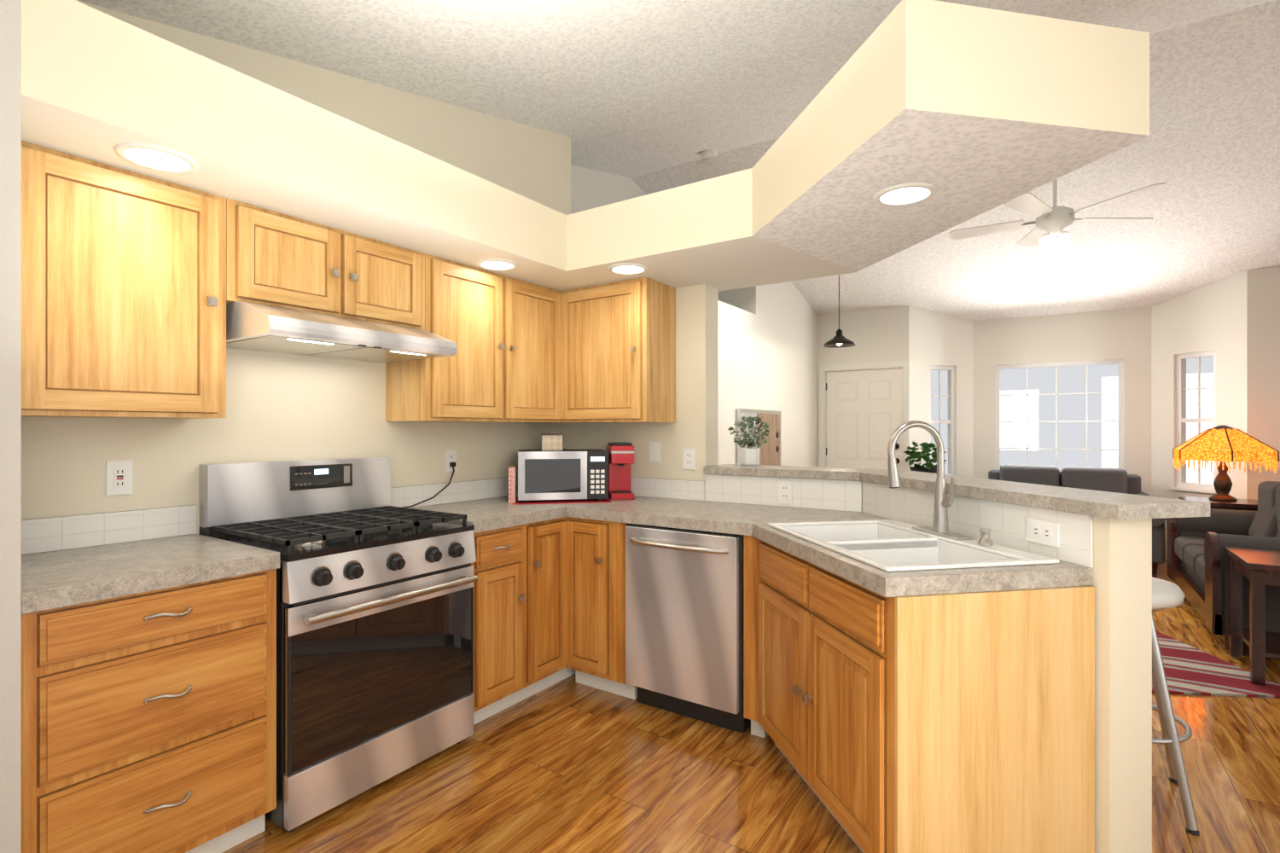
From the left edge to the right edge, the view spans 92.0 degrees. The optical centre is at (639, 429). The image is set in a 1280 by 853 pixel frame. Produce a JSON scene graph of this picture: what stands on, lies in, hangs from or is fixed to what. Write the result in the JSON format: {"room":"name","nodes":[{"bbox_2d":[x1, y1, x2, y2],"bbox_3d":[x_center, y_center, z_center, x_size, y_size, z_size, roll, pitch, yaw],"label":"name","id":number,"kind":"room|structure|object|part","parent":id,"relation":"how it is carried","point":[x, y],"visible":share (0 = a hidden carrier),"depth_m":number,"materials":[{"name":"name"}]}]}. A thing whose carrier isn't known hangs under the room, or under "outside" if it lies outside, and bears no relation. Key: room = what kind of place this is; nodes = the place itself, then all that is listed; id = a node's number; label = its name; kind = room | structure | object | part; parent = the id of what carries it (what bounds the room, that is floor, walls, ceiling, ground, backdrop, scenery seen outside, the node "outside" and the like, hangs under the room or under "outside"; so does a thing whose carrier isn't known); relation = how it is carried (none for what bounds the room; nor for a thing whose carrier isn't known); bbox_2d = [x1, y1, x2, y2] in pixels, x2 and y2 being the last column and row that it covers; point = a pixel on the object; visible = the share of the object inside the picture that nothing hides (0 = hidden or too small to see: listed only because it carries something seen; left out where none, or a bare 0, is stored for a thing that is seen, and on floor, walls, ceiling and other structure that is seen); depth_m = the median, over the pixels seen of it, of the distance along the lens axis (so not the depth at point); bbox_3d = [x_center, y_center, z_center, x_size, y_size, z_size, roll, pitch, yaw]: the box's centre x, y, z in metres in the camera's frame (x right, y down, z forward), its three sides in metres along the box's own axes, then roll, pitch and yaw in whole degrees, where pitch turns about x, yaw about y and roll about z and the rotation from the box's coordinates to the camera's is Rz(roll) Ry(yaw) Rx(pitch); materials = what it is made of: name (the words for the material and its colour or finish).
{"room":"kitchen","nodes":[
{"label":"kitchen","id":0,"kind":"room"},
{"bbox_2d":[0,0,21,852],"bbox_3d":[-2.132,-0.783,1.071,0.640,4.200,1.400,0,0,34],"label":"wall","id":1,"kind":"structure","parent":0,"point":[10,426],"depth_m":1.46,"materials":[{"name":"grey paint"}]},
{"bbox_2d":[21,0,570,535],"bbox_3d":[-1.337,-0.783,2.959,0.150,4.200,2.920,0,0,34],"label":"wall","id":2,"kind":"structure","parent":0,"point":[281,406],"depth_m":2.68,"materials":[{"name":"beige paint"}]},
{"bbox_2d":[21,505,196,554],"bbox_3d":[-1.833,0.338,2.074,0.012,0.107,0.593,0,0,34],"label":"tile backsplash","id":3,"kind":"structure","parent":2,"relation":"attached to","point":[53,534],"depth_m":2.10,"materials":[{"name":"white tile"}]},
{"bbox_2d":[105,460,133,495],"bbox_3d":[-1.796,0.167,2.134,0.010,0.116,0.072,0,0,34],"label":"outlet","id":4,"kind":"object","parent":2,"relation":"attached to","point":[119,477],"visible":1,"depth_m":2.13,"materials":[{"name":"white plastic"}]},
{"bbox_2d":[21,140,229,418],"bbox_3d":[-1.699,-0.420,1.997,0.322,0.762,0.532,0,0,34],"label":"upper cabinet","id":5,"kind":"object","parent":2,"relation":"attached to","point":[132,284],"depth_m":1.88,"materials":[{"name":"brown wood"}]},
{"bbox_2d":[226,197,427,331],"bbox_3d":[-1.322,-0.625,2.556,0.322,0.353,0.812,0,0,34],"label":"upper cabinet","id":6,"kind":"object","parent":2,"relation":"attached to","point":[274,258],"depth_m":2.40,"materials":[{"name":"brown wood"}]},
{"bbox_2d":[226,301,457,363],"bbox_3d":[-1.225,-0.380,2.492,0.550,0.134,0.762,0,0,34],"label":"range hood","id":7,"kind":"object","parent":6,"relation":"attached to","point":[258,327],"visible":0.94,"depth_m":2.31,"materials":[{"name":"metal"}]},
{"bbox_2d":[445,449,456,471],"bbox_3d":[-1.010,0.167,3.303,0.008,0.116,0.072,0,0,34],"label":"electrical outlet","id":8,"kind":"object","parent":2,"relation":"attached to","point":[450,456],"visible":0.9,"depth_m":3.30,"materials":[{"name":"white plastic"}]},
{"bbox_2d":[401,462,455,507],"bbox_3d":[-1.093,0.281,3.123,0.056,0.213,0.416,0,0,34],"label":"power cord","id":9,"kind":"object","parent":8,"relation":"attached to","point":[452,464],"visible":0.77,"depth_m":3.19,"materials":[{"name":"black plastic"}]},
{"bbox_2d":[390,477,517,507],"bbox_3d":[-0.885,0.338,3.482,0.012,0.107,1.223,0,0,34],"label":"tile backsplash","id":10,"kind":"structure","parent":2,"relation":"attached to","point":[451,492],"depth_m":3.30,"materials":[{"name":"white tile"}]},
{"bbox_2d":[385,254,560,423],"bbox_3d":[-0.732,-0.420,3.389,0.371,0.762,1.224,0,0,34],"label":"upper cabinet","id":11,"kind":"object","parent":2,"relation":"attached to","point":[505,368],"depth_m":3.08,"materials":[{"name":"brown wood"}]},
{"bbox_2d":[21,0,1149,291],"bbox_3d":[-0.014,-0.942,2.195,2.898,0.282,2.830,0,0,34],"label":"soffit","id":12,"kind":"structure","parent":0,"point":[96,85],"depth_m":1.91,"materials":[{"name":"beige paint"}]},
{"bbox_2d":[113,142,199,174],"bbox_3d":[-1.421,-0.797,1.823,0.200,0.008,0.200,0,0,34],"label":"recessed light","id":13,"kind":"object","parent":12,"relation":"in","point":[156,158],"visible":1,"depth_m":1.81,"materials":[{"name":"white"}]},
{"bbox_2d":[476,258,517,270],"bbox_3d":[-0.692,-0.797,2.995,0.200,0.008,0.200,0,0,34],"label":"recessed light","id":14,"kind":"object","parent":12,"relation":"in","point":[496,264],"visible":1,"depth_m":2.98,"materials":[{"name":"white"}]},
{"bbox_2d":[607,262,647,274],"bbox_3d":[-0.059,-0.797,3.076,0.200,0.008,0.200,0,0,34],"label":"recessed light","id":15,"kind":"object","parent":12,"relation":"in","point":[628,269],"visible":1,"depth_m":3.06,"materials":[{"name":"white"}]},
{"bbox_2d":[873,182,936,206],"bbox_3d":[0.901,-0.797,2.103,0.200,0.008,0.200,0,0,34],"label":"recessed light","id":16,"kind":"object","parent":12,"relation":"in","point":[904,194],"visible":0.96,"depth_m":2.09,"materials":[{"name":"white"}]},
{"bbox_2d":[556,284,717,481],"bbox_3d":[-0.050,0.258,3.762,1.090,2.118,0.150,0,0,34],"label":"wall","id":17,"kind":"structure","parent":0,"point":[695,426],"depth_m":3.48,"materials":[{"name":"beige paint"}]},
{"bbox_2d":[560,277,675,423],"bbox_3d":[-0.147,-0.420,3.512,0.596,0.762,0.370,0,0,34],"label":"upper cabinet","id":18,"kind":"object","parent":17,"relation":"attached to","point":[618,340],"depth_m":3.38,"materials":[{"name":"brown wood"}]},
{"bbox_2d":[649,442,660,462],"bbox_3d":[0.085,0.131,3.574,0.072,0.116,0.011,0,0,34],"label":"light switch","id":19,"kind":"object","parent":17,"relation":"attached to","point":[654,451],"visible":1,"depth_m":3.57,"materials":[{"name":"white plastic"}]},
{"bbox_2d":[630,477,704,500],"bbox_3d":[-0.092,0.338,3.690,1.076,0.107,0.012,0,0,34],"label":"tile backsplash","id":20,"kind":"structure","parent":17,"relation":"attached to","point":[687,490],"depth_m":3.52,"materials":[{"name":"white tile"}]},
{"bbox_2d":[683,448,695,470],"bbox_3d":[0.273,0.165,3.448,0.072,0.116,0.008,0,0,34],"label":"electrical outlet","id":21,"kind":"object","parent":17,"relation":"attached to","point":[689,458],"visible":1,"depth_m":3.44,"materials":[{"name":"white plastic"}]},
{"bbox_2d":[704,474,861,511],"bbox_3d":[0.703,0.318,3.155,0.833,0.147,0.012,0,0,34],"label":"tile backsplash","id":22,"kind":"structure","parent":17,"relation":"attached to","point":[829,494],"depth_m":3.11,"materials":[{"name":"white tile"}]},
{"bbox_2d":[78,0,1279,321],"bbox_3d":[2.327,-1.664,3.434,7.200,1.368,10.300,0,0,34],"label":"ceiling","id":23,"kind":"structure","parent":0,"point":[652,96],"depth_m":3.66,"materials":[{"name":"white paint"}]},
{"bbox_2d":[700,150,717,158],"bbox_3d":[0.550,-2.185,4.912,0.130,0.035,0.130,0,12,34],"label":"smoke detector","id":24,"kind":"object","parent":23,"relation":"attached to","point":[708,154],"visible":1,"depth_m":4.87,"materials":[{"name":"white plastic"}]},
{"bbox_2d":[823,274,855,348],"bbox_3d":[1.934,-1.317,6.001,0.300,1.008,0.300,0,0,34],"label":"pendant light","id":25,"kind":"object","parent":23,"relation":"hanging from","point":[839,340],"visible":0.92,"depth_m":5.97,"materials":[{"name":"grey metal"}]},
{"bbox_2d":[949,179,1166,255],"bbox_3d":[2.866,-1.636,4.352,1.229,0.813,1.286,0,0,34],"label":"ceiling fan","id":26,"kind":"object","parent":23,"relation":"hanging from","point":[1055,220],"visible":0.92,"depth_m":4.28,"materials":[{"name":"white"}]},
{"bbox_3d":[2.912,-1.305,4.338,0.179,0.150,0.167,0,0,34],"label":"lamp shade","id":27,"kind":"part","parent":26,"relation":"part of","materials":[{"name":"white glass"}]},
{"bbox_2d":[570,164,817,466],"bbox_3d":[0.628,-0.783,6.066,0.820,4.200,4.430,0,0,34],"label":"wall","id":28,"kind":"structure","parent":0,"point":[767,347],"depth_m":6.25,"materials":[{"name":"white paint"}]},
{"bbox_2d":[736,408,781,465],"bbox_3d":[1.202,0.282,6.150,0.034,0.950,1.050,0,0,34],"label":"mirror","id":29,"kind":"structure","parent":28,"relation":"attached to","point":[770,452],"depth_m":6.26,"materials":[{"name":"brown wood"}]},
{"bbox_2d":[221,560,1279,852],"bbox_3d":[2.327,1.347,3.434,7.200,0.060,10.300,0,0,34],"label":"floor","id":30,"kind":"structure","parent":0,"point":[568,765],"depth_m":2.26,"materials":[{"name":"laminate"}]},
{"bbox_2d":[21,564,279,852],"bbox_3d":[-1.578,0.880,1.903,0.627,0.874,0.594,0,0,34],"label":"base cabinet","id":31,"kind":"object","parent":30,"relation":"on","point":[148,715],"depth_m":1.70,"materials":[{"name":"brown wood"}]},
{"bbox_2d":[21,534,279,608],"bbox_3d":[-1.576,0.417,1.901,0.633,0.050,0.594,0,0,34],"label":"countertop","id":32,"kind":"structure","parent":31,"relation":"on","point":[49,578],"depth_m":1.81,"materials":[{"name":"grey stone"}]},
{"bbox_2d":[199,457,477,832],"bbox_3d":[-1.154,0.725,2.448,0.716,1.185,0.760,0,0,34],"label":"stove","id":33,"kind":"object","parent":30,"relation":"on","point":[375,637],"visible":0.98,"depth_m":2.28,"materials":[{"name":"metal"}]},
{"bbox_2d":[205,506,474,563],"bbox_3d":[-1.156,0.392,2.449,0.595,0.063,0.760,0,0,34],"label":"cooktop","id":34,"kind":"object","parent":33,"relation":"in","point":[325,534],"depth_m":2.33,"materials":[{"name":"metal"}]},
{"bbox_3d":[-0.912,0.495,2.285,0.093,0.143,0.760,0,0,34],"label":"panel","id":35,"kind":"part","parent":33,"relation":"part of","materials":[{"name":"metal"}]},
{"bbox_3d":[-0.883,0.612,2.265,0.063,0.026,0.690,0,0,34],"label":"handle","id":36,"kind":"part","parent":33,"relation":"part of","materials":[{"name":"silver metal"}]},
{"bbox_2d":[470,540,567,725],"bbox_3d":[-0.610,0.880,3.303,0.670,0.874,1.230,0,0,34],"label":"base cabinet","id":37,"kind":"object","parent":30,"relation":"on","point":[520,593],"depth_m":2.85,"materials":[{"name":"brown wood"}]},
{"bbox_2d":[567,553,637,699],"bbox_3d":[-0.071,0.880,3.280,0.374,0.874,0.670,0,0,34],"label":"base cabinet","id":38,"kind":"object","parent":30,"relation":"on","point":[596,585],"depth_m":3.04,"materials":[{"name":"brown wood"}]},
{"bbox_2d":[625,523,750,733],"bbox_3d":[0.319,0.883,2.979,0.596,0.868,0.656,0,0,34],"label":"dishwasher","id":39,"kind":"object","parent":30,"relation":"on","point":[683,622],"visible":0.79,"depth_m":2.74,"materials":[{"name":"metal"}]},
{"bbox_3d":[0.154,0.517,2.735,0.508,0.022,0.065,0,0,34],"label":"handle","id":40,"kind":"part","parent":39,"relation":"part of","materials":[{"name":"silver metal"}]},
{"bbox_2d":[694,516,946,845],"bbox_3d":[0.572,0.855,2.134,0.755,0.926,0.715,0,0,34],"label":"base cabinet","id":41,"kind":"object","parent":30,"relation":"on","point":[800,644],"depth_m":2.15,"materials":[{"name":"brown wood"}]},
{"bbox_2d":[903,442,946,473],"bbox_3d":[3.087,0.724,6.726,0.454,1.186,0.455,0,0,34],"label":"plant","id":42,"kind":"object","parent":30,"relation":"on","point":[929,467],"visible":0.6,"depth_m":6.66,"materials":[{"name":"green plant"}]},
{"bbox_2d":[757,530,1094,852],"bbox_3d":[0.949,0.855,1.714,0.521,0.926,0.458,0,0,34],"label":"base cabinet","id":43,"kind":"object","parent":30,"relation":"on","point":[910,689],"depth_m":1.68,"materials":[{"name":"brown wood"}]},
{"bbox_2d":[407,495,1094,628],"bbox_3d":[0.242,0.414,2.686,2.772,0.056,1.305,0,0,34],"label":"countertop","id":44,"kind":"structure","parent":43,"relation":"on","point":[593,529],"depth_m":2.80,"materials":[{"name":"grey stone"}]},
{"bbox_2d":[508,465,515,503],"bbox_3d":[-0.692,0.296,3.341,0.035,0.190,0.130,0,0,-11],"label":"book","id":45,"kind":"object","parent":44,"relation":"on","point":[511,484],"visible":0.86,"depth_m":3.28,"materials":[{"name":"paper"}]},
{"bbox_2d":[512,496,611,504],"bbox_3d":[-0.444,0.390,3.446,0.522,0.003,0.360,0,0,-11],"label":"placemat","id":46,"kind":"object","parent":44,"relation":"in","point":[548,502],"visible":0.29,"depth_m":3.35,"materials":[{"name":"red plastic"}]},
{"bbox_2d":[517,449,608,501],"bbox_3d":[-0.441,0.253,3.481,0.480,0.270,0.352,0,0,-11],"label":"microwave","id":47,"kind":"object","parent":46,"relation":"on","point":[566,474],"visible":1,"depth_m":3.31,"materials":[{"name":"grey metal"}]},
{"bbox_2d":[541,433,563,450],"bbox_3d":[-0.495,0.070,3.471,0.118,0.095,0.118,0,0,-11],"label":"decorative box","id":48,"kind":"object","parent":47,"relation":"on","point":[551,441],"visible":0.93,"depth_m":3.42,"materials":[{"name":"brown wood"}]},
{"bbox_2d":[606,442,634,500],"bbox_3d":[-0.115,0.234,3.538,0.134,0.315,0.202,0,0,-11],"label":"coffee maker","id":49,"kind":"object","parent":44,"relation":"on","point":[620,457],"visible":0.94,"depth_m":3.46,"materials":[{"name":"red plastic"}]},
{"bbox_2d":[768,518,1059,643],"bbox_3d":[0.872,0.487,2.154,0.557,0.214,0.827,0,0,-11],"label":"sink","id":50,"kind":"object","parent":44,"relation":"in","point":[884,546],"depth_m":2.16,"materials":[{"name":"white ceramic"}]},
{"bbox_2d":[886,420,993,546],"bbox_3d":[1.016,0.174,2.175,0.242,0.412,0.367,0,0,-11],"label":"faucet","id":51,"kind":"object","parent":44,"relation":"on","point":[939,532],"depth_m":2.21,"materials":[{"name":"silver metal"}]},
{"bbox_2d":[988,465,1166,575],"bbox_3d":[4.297,0.852,6.315,1.580,0.930,0.880,0,0,34],"label":"sofa","id":52,"kind":"object","parent":30,"relation":"on","point":[1115,480],"visible":0.27,"depth_m":6.20,"materials":[{"name":"grey fabric"}]},
{"bbox_2d":[1152,577,1199,836],"bbox_3d":[1.756,0.927,2.263,0.399,0.780,0.399,0,0,34],"label":"bar stool","id":53,"kind":"object","parent":30,"relation":"on","point":[1166,595],"visible":0.35,"depth_m":2.10,"materials":[{"name":"white metal"}]},
{"bbox_2d":[1152,631,1279,698],"bbox_3d":[2.524,1.310,4.388,1.700,0.012,2.600,0,0,5],"label":"rug","id":54,"kind":"object","parent":30,"relation":"on","point":[1189,670],"depth_m":3.27,"materials":[{"name":"red fabric"}]},
{"bbox_2d":[1223,546,1279,686],"bbox_3d":[3.490,0.994,3.236,0.550,0.620,0.550,0,0,34],"label":"end table","id":55,"kind":"object","parent":54,"relation":"on","point":[1259,569],"visible":1,"depth_m":3.21,"materials":[{"name":"brown wood"}]},
{"bbox_2d":[1166,481,1279,651],"bbox_3d":[4.283,0.852,4.166,0.914,0.930,1.840,0,0,34],"label":"armchair","id":56,"kind":"object","parent":30,"relation":"on","point":[1197,565],"visible":0.81,"depth_m":4.25,"materials":[{"name":"grey fabric"}]},
{"bbox_3d":[4.222,0.702,4.207,0.740,0.630,1.342,0,0,34],"label":"seat","id":57,"kind":"part","parent":56,"relation":"part of","materials":[{"name":"grey fabric"}]},
{"bbox_2d":[703,464,1210,852],"bbox_3d":[0.984,0.759,2.576,1.950,1.115,1.214,0,0,34],"label":"breakfast bar","id":58,"kind":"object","parent":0,"point":[1123,650],"depth_m":1.72,"materials":[{"name":"beige paint"}]},
{"bbox_2d":[727,416,769,465],"bbox_3d":[0.634,0.063,3.515,0.216,0.278,0.224,0,0,34],"label":"potted plant","id":59,"kind":"object","parent":58,"relation":"on","point":[749,455],"visible":1,"depth_m":3.48,"materials":[{"name":"green plant"}]},
{"bbox_3d":[0.625,0.154,3.519,0.100,0.094,0.116,0,0,34],"label":"pot","id":60,"kind":"part","parent":59,"relation":"part of","materials":[{"name":"white ceramic"}]},
{"bbox_2d":[778,480,791,504],"bbox_3d":[0.734,0.317,3.126,0.072,0.116,0.008,0,0,34],"label":"outlet","id":61,"kind":"object","parent":58,"relation":"attached to","point":[784,491],"visible":1,"depth_m":3.12,"materials":[{"name":"white plastic"}]},
{"bbox_2d":[861,481,1093,567],"bbox_3d":[1.165,0.318,2.334,0.012,0.147,1.189,0,0,-11],"label":"tile backsplash","id":62,"kind":"structure","parent":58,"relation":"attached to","point":[1005,523],"depth_m":2.11,"materials":[{"name":"white tile"}]},
{"bbox_2d":[1026,517,1059,547],"bbox_3d":[1.240,0.317,1.906,0.008,0.072,0.116,0,0,-11],"label":"outlet","id":63,"kind":"object","parent":58,"relation":"attached to","point":[1043,532],"visible":1,"depth_m":1.90,"materials":[{"name":"white plastic"}]},
{"bbox_2d":[817,267,1279,560],"bbox_3d":[4.932,-0.783,6.291,6.070,4.200,0.750,0,0,34],"label":"wall","id":64,"kind":"structure","parent":0,"point":[1233,321],"depth_m":6.43,"materials":[{"name":"white paint"}]},
{"bbox_2d":[818,360,909,471],"bbox_3d":[2.692,0.265,7.428,1.045,2.105,0.166,0,0,34],"label":"door frame","id":65,"kind":"structure","parent":64,"relation":"attached to","point":[904,365],"depth_m":7.41,"materials":[{"name":"white wood"}]},
{"bbox_2d":[826,368,902,470],"bbox_3d":[2.667,0.298,7.394,0.889,2.013,0.090,0,0,34],"label":"front door","id":66,"kind":"structure","parent":64,"relation":"in","point":[864,416],"depth_m":7.40,"materials":[{"name":"white wood"}]},
{"bbox_2d":[929,365,954,475],"bbox_3d":[3.510,-0.073,7.200,0.380,1.340,0.120,0,0,-12],"label":"window bay","id":67,"kind":"object","parent":64,"relation":"in","point":[951,421],"visible":0.6,"depth_m":7.23,"materials":[{"name":"white wood"}]},
{"bbox_2d":[1169,349,1216,494],"bbox_3d":[5.361,-0.073,5.950,0.120,1.340,0.400,0,0,-11],"label":"window","id":68,"kind":"structure","parent":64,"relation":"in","point":[1182,420],"depth_m":6.09,"materials":[{"name":"white wood"}]},
{"bbox_2d":[1172,425,1279,511],"bbox_3d":[4.901,0.641,5.197,0.601,1.351,0.690,0,0,34],"label":"table lamp","id":69,"kind":"object","parent":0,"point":[1222,445],"depth_m":5.07,"materials":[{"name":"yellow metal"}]},
{"bbox_3d":[4.901,0.957,5.197,0.500,0.720,0.500,0,0,34],"label":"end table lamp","id":70,"kind":"part","parent":69,"relation":"part of","materials":[{"name":"brown wood"}]},
{"bbox_3d":[4.901,0.156,5.197,0.601,0.380,0.690,0,0,34],"label":"lamp shade","id":71,"kind":"part","parent":69,"relation":"part of","materials":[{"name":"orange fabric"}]},
{"label":"outside","id":72,"kind":"structure","parent":0,"visible":0},
{"bbox_2d":[930,355,1213,484],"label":"window","id":73,"kind":"structure","parent":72,"point":[1102,378],"depth_m":11.93,"materials":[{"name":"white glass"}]}
]}

